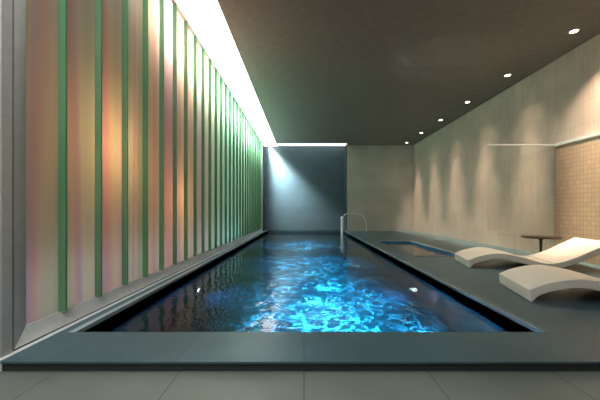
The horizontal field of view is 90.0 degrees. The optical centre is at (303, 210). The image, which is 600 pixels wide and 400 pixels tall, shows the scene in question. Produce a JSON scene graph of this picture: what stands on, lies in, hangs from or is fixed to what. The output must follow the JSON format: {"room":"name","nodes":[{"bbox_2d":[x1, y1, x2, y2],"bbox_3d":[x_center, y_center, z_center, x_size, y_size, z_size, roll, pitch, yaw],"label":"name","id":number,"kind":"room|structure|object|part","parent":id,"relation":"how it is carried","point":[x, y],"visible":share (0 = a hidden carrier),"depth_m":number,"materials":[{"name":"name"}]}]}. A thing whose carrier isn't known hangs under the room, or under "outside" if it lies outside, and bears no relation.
{"room":"spa","nodes":[
{"label":"spa","id":0,"kind":"room"},
{"bbox_2d":[263,145,263,230],"bbox_3d":[-2.016,-0.945,13.797,0.288,4.230,0.846,0,0,0],"label":"wall","id":1,"kind":"structure","parent":0,"point":[263,145],"depth_m":13.87,"materials":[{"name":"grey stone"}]},
{"bbox_2d":[0,230,599,370],"bbox_3d":[1.591,1.032,7.960,6.808,0.275,12.339,0,0,0],"label":"pool deck","id":2,"kind":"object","parent":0,"point":[565,324],"visible":0.71,"depth_m":2.07,"materials":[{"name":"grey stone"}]},
{"bbox_2d":[84,232,533,331],"bbox_3d":[0.041,1.651,8.181,3.843,1.467,12.258,0,0,0],"label":"basin","id":3,"kind":"object","parent":2,"relation":"in","point":[492,312],"visible":0.04,"depth_m":3.33,"materials":[{"name":"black tile"}]},
{"bbox_2d":[98,232,519,331],"bbox_3d":[0.040,0.996,8.181,3.483,0.001,11.898,0,0,0],"label":"pool water","id":4,"kind":"object","parent":3,"relation":"in","point":[277,281],"visible":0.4,"depth_m":3.42,"materials":[{"name":"teal liquid"}]},
{"bbox_2d":[340,213,366,233],"bbox_3d":[2.200,0.853,13.230,1.188,1.534,0.162,0,0,0],"label":"pool handrail","id":5,"kind":"object","parent":2,"relation":"on","point":[342,217],"visible":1,"depth_m":13.18,"materials":[{"name":"metal"}]},
{"bbox_3d":[1.688,0.972,13.230,0.135,1.296,0.135,0,0,0],"label":"post","id":6,"kind":"part","parent":5,"relation":"part of","materials":[{"name":"metal"}]},
{"bbox_2d":[384,243,448,254],"bbox_3d":[2.691,0.945,7.470,0.918,0.001,2.844,0,0,0],"label":"water","id":7,"kind":"object","parent":2,"relation":"in","point":[413,249],"visible":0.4,"depth_m":7.36,"materials":[{"name":"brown liquid"}]},
{"bbox_2d":[379,241,453,255],"bbox_3d":[2.691,1.285,7.470,1.134,0.760,3.060,0,0,0],"label":"basin","id":8,"kind":"object","parent":2,"relation":"in","point":[379,241],"visible":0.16,"depth_m":8.35,"materials":[{"name":"blue tile"}]},
{"bbox_2d":[414,255,454,256],"bbox_3d":[2.691,0.895,5.944,0.990,0.011,0.126,0,0,0],"label":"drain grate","id":9,"kind":"object","parent":2,"relation":"on","point":[414,255],"visible":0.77,"depth_m":6.00,"materials":[{"name":"grey metal"}]},
{"bbox_2d":[487,144,554,145],"bbox_3d":[4.266,-0.200,5.855,1.368,2.200,0.032,0,0,0],"label":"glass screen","id":10,"kind":"object","parent":2,"relation":"on","point":[487,144],"visible":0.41,"depth_m":5.85,"materials":[{"name":"white"}]},
{"bbox_3d":[4.264,-0.194,5.855,1.364,2.169,0.011,0,0,0],"label":"glass pane","id":11,"kind":"part","parent":10,"relation":"part of","materials":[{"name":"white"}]},
{"bbox_2d":[454,237,599,267],"bbox_3d":[3.622,0.675,4.921,1.928,0.451,0.810,0,0,13],"label":"sun lounger","id":12,"kind":"object","parent":2,"relation":"on","point":[573,251],"visible":0.94,"depth_m":4.70,"materials":[{"name":"beige fabric"}]},
{"bbox_3d":[4.200,0.657,4.792,0.744,0.415,0.810,0,0,12],"label":"backrest","id":13,"kind":"part","parent":12,"relation":"part of","materials":[{"name":"beige fabric"}]},
{"bbox_2d":[521,235,561,251],"bbox_3d":[4.356,0.686,5.517,0.603,0.428,0.603,0,0,0],"label":"side table","id":14,"kind":"object","parent":2,"relation":"on","point":[540,238],"visible":0.68,"depth_m":5.50,"materials":[{"name":"brown paint"}]},
{"bbox_3d":[4.356,0.690,5.517,0.126,0.383,0.126,0,0,0],"label":"stem","id":15,"kind":"part","parent":14,"relation":"part of","materials":[{"name":"brown paint"}]},
{"bbox_2d":[499,265,599,301],"bbox_3d":[3.268,0.675,3.120,1.928,0.451,0.810,0,0,14],"label":"sun lounger","id":16,"kind":"object","parent":2,"relation":"on","point":[530,282],"visible":1,"depth_m":3.10,"materials":[{"name":"beige fabric"}]},
{"bbox_2d":[0,371,599,399],"bbox_3d":[1.462,1.067,-0.734,7.155,0.207,5.733,0,0,0],"label":"floor","id":17,"kind":"structure","parent":0,"point":[14,385],"depth_m":1.66,"materials":[{"name":"grey tile"}]},
{"bbox_2d":[264,146,344,231],"bbox_3d":[-0.108,-1.044,14.264,4.104,4.104,0.272,0,0,0],"label":"wall","id":18,"kind":"structure","parent":0,"point":[304,185],"depth_m":14.13,"materials":[{"name":"grey paint"}]},
{"bbox_2d":[344,145,346,230],"bbox_3d":[1.924,-0.900,13.864,0.040,4.140,0.531,0,0,0],"label":"wall","id":19,"kind":"structure","parent":0,"point":[345,148],"depth_m":13.76,"materials":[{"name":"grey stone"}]},
{"bbox_2d":[347,145,412,230],"bbox_3d":[3.492,-0.900,13.905,3.096,4.140,0.630,0,0,0],"label":"wall","id":20,"kind":"structure","parent":0,"point":[379,177],"depth_m":13.59,"materials":[{"name":"beige stone"}]},
{"bbox_2d":[217,0,599,144],"bbox_3d":[1.908,-3.105,5.310,6.264,0.270,17.820,0,0,0],"label":"ceiling","id":21,"kind":"structure","parent":0,"point":[351,72],"depth_m":5.77,"materials":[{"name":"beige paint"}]},
{"bbox_2d":[176,0,346,145],"bbox_3d":[-0.041,-3.078,5.310,3.969,0.036,17.820,0,0,0],"label":"light","id":22,"kind":"object","parent":21,"relation":"attached to","point":[206,18],"depth_m":5.94,"materials":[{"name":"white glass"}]},
{"bbox_3d":[-1.625,-3.078,5.310,0.801,0.036,17.820,0,0,0],"label":"rooflight pane","id":23,"kind":"part","parent":22,"relation":"part of","materials":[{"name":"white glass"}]},
{"bbox_3d":[0.360,-3.078,13.689,3.168,0.036,1.062,0,0,0],"label":"rooflight pane","id":24,"kind":"part","parent":22,"relation":"part of","materials":[{"name":"white glass"}]},
{"bbox_2d":[568,28,579,33],"bbox_3d":[4.455,-2.964,4.950,0.153,0.013,0.153,0,0,0],"label":"recessed light","id":25,"kind":"object","parent":21,"relation":"in","point":[576,30],"visible":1,"depth_m":4.95,"materials":[{"name":"white"}]},
{"bbox_2d":[413,34,599,252],"bbox_3d":[5.085,-1.035,5.310,0.270,4.410,17.820,0,0,0],"label":"wall","id":26,"kind":"structure","parent":0,"point":[466,188],"depth_m":7.23,"materials":[{"name":"beige tile"}]},
{"bbox_2d":[555,132,599,264],"bbox_3d":[4.918,-0.207,1.125,0.063,2.214,9.450,0,0,0],"label":"wall","id":27,"kind":"structure","parent":26,"relation":"attached to","point":[577,159],"depth_m":5.34,"materials":[{"name":"beige tile"}]},
{"bbox_3d":[-1.980,-0.963,-0.891,0.270,4.266,5.418,0,0,0],"label":"wall","id":28,"kind":"structure","parent":0,"visible":0},
{"bbox_2d":[0,0,262,370],"bbox_3d":[-1.879,-1.049,7.587,0.130,4.022,11.574,0,0,0],"label":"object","id":29,"kind":"structure","parent":28,"relation":"in","point":[129,162],"depth_m":2.86,"materials":[{"name":"multicoloured glass"}]},
{"bbox_3d":[-1.892,-1.049,1.859,0.104,4.022,0.077,0,0,0],"label":"trim","id":30,"kind":"part","parent":29,"relation":"part of","materials":[{"name":"grey metal"}]},
{"bbox_3d":[-1.874,0.928,7.524,0.122,0.068,11.448,0,0,0],"label":"sill trim","id":31,"kind":"part","parent":29,"relation":"part of","materials":[{"name":"grey stone"}]},
{"bbox_3d":[-1.895,0.828,7.580,0.097,0.108,11.336,0,0,0],"label":"sill","id":32,"kind":"part","parent":29,"relation":"part of","materials":[{"name":"grey stone"}]},
{"bbox_3d":[-1.890,-3.002,7.646,0.108,0.027,11.205,0,0,0],"label":"head rail","id":33,"kind":"part","parent":29,"relation":"part of","materials":[{"name":"grey metal"}]}
]}

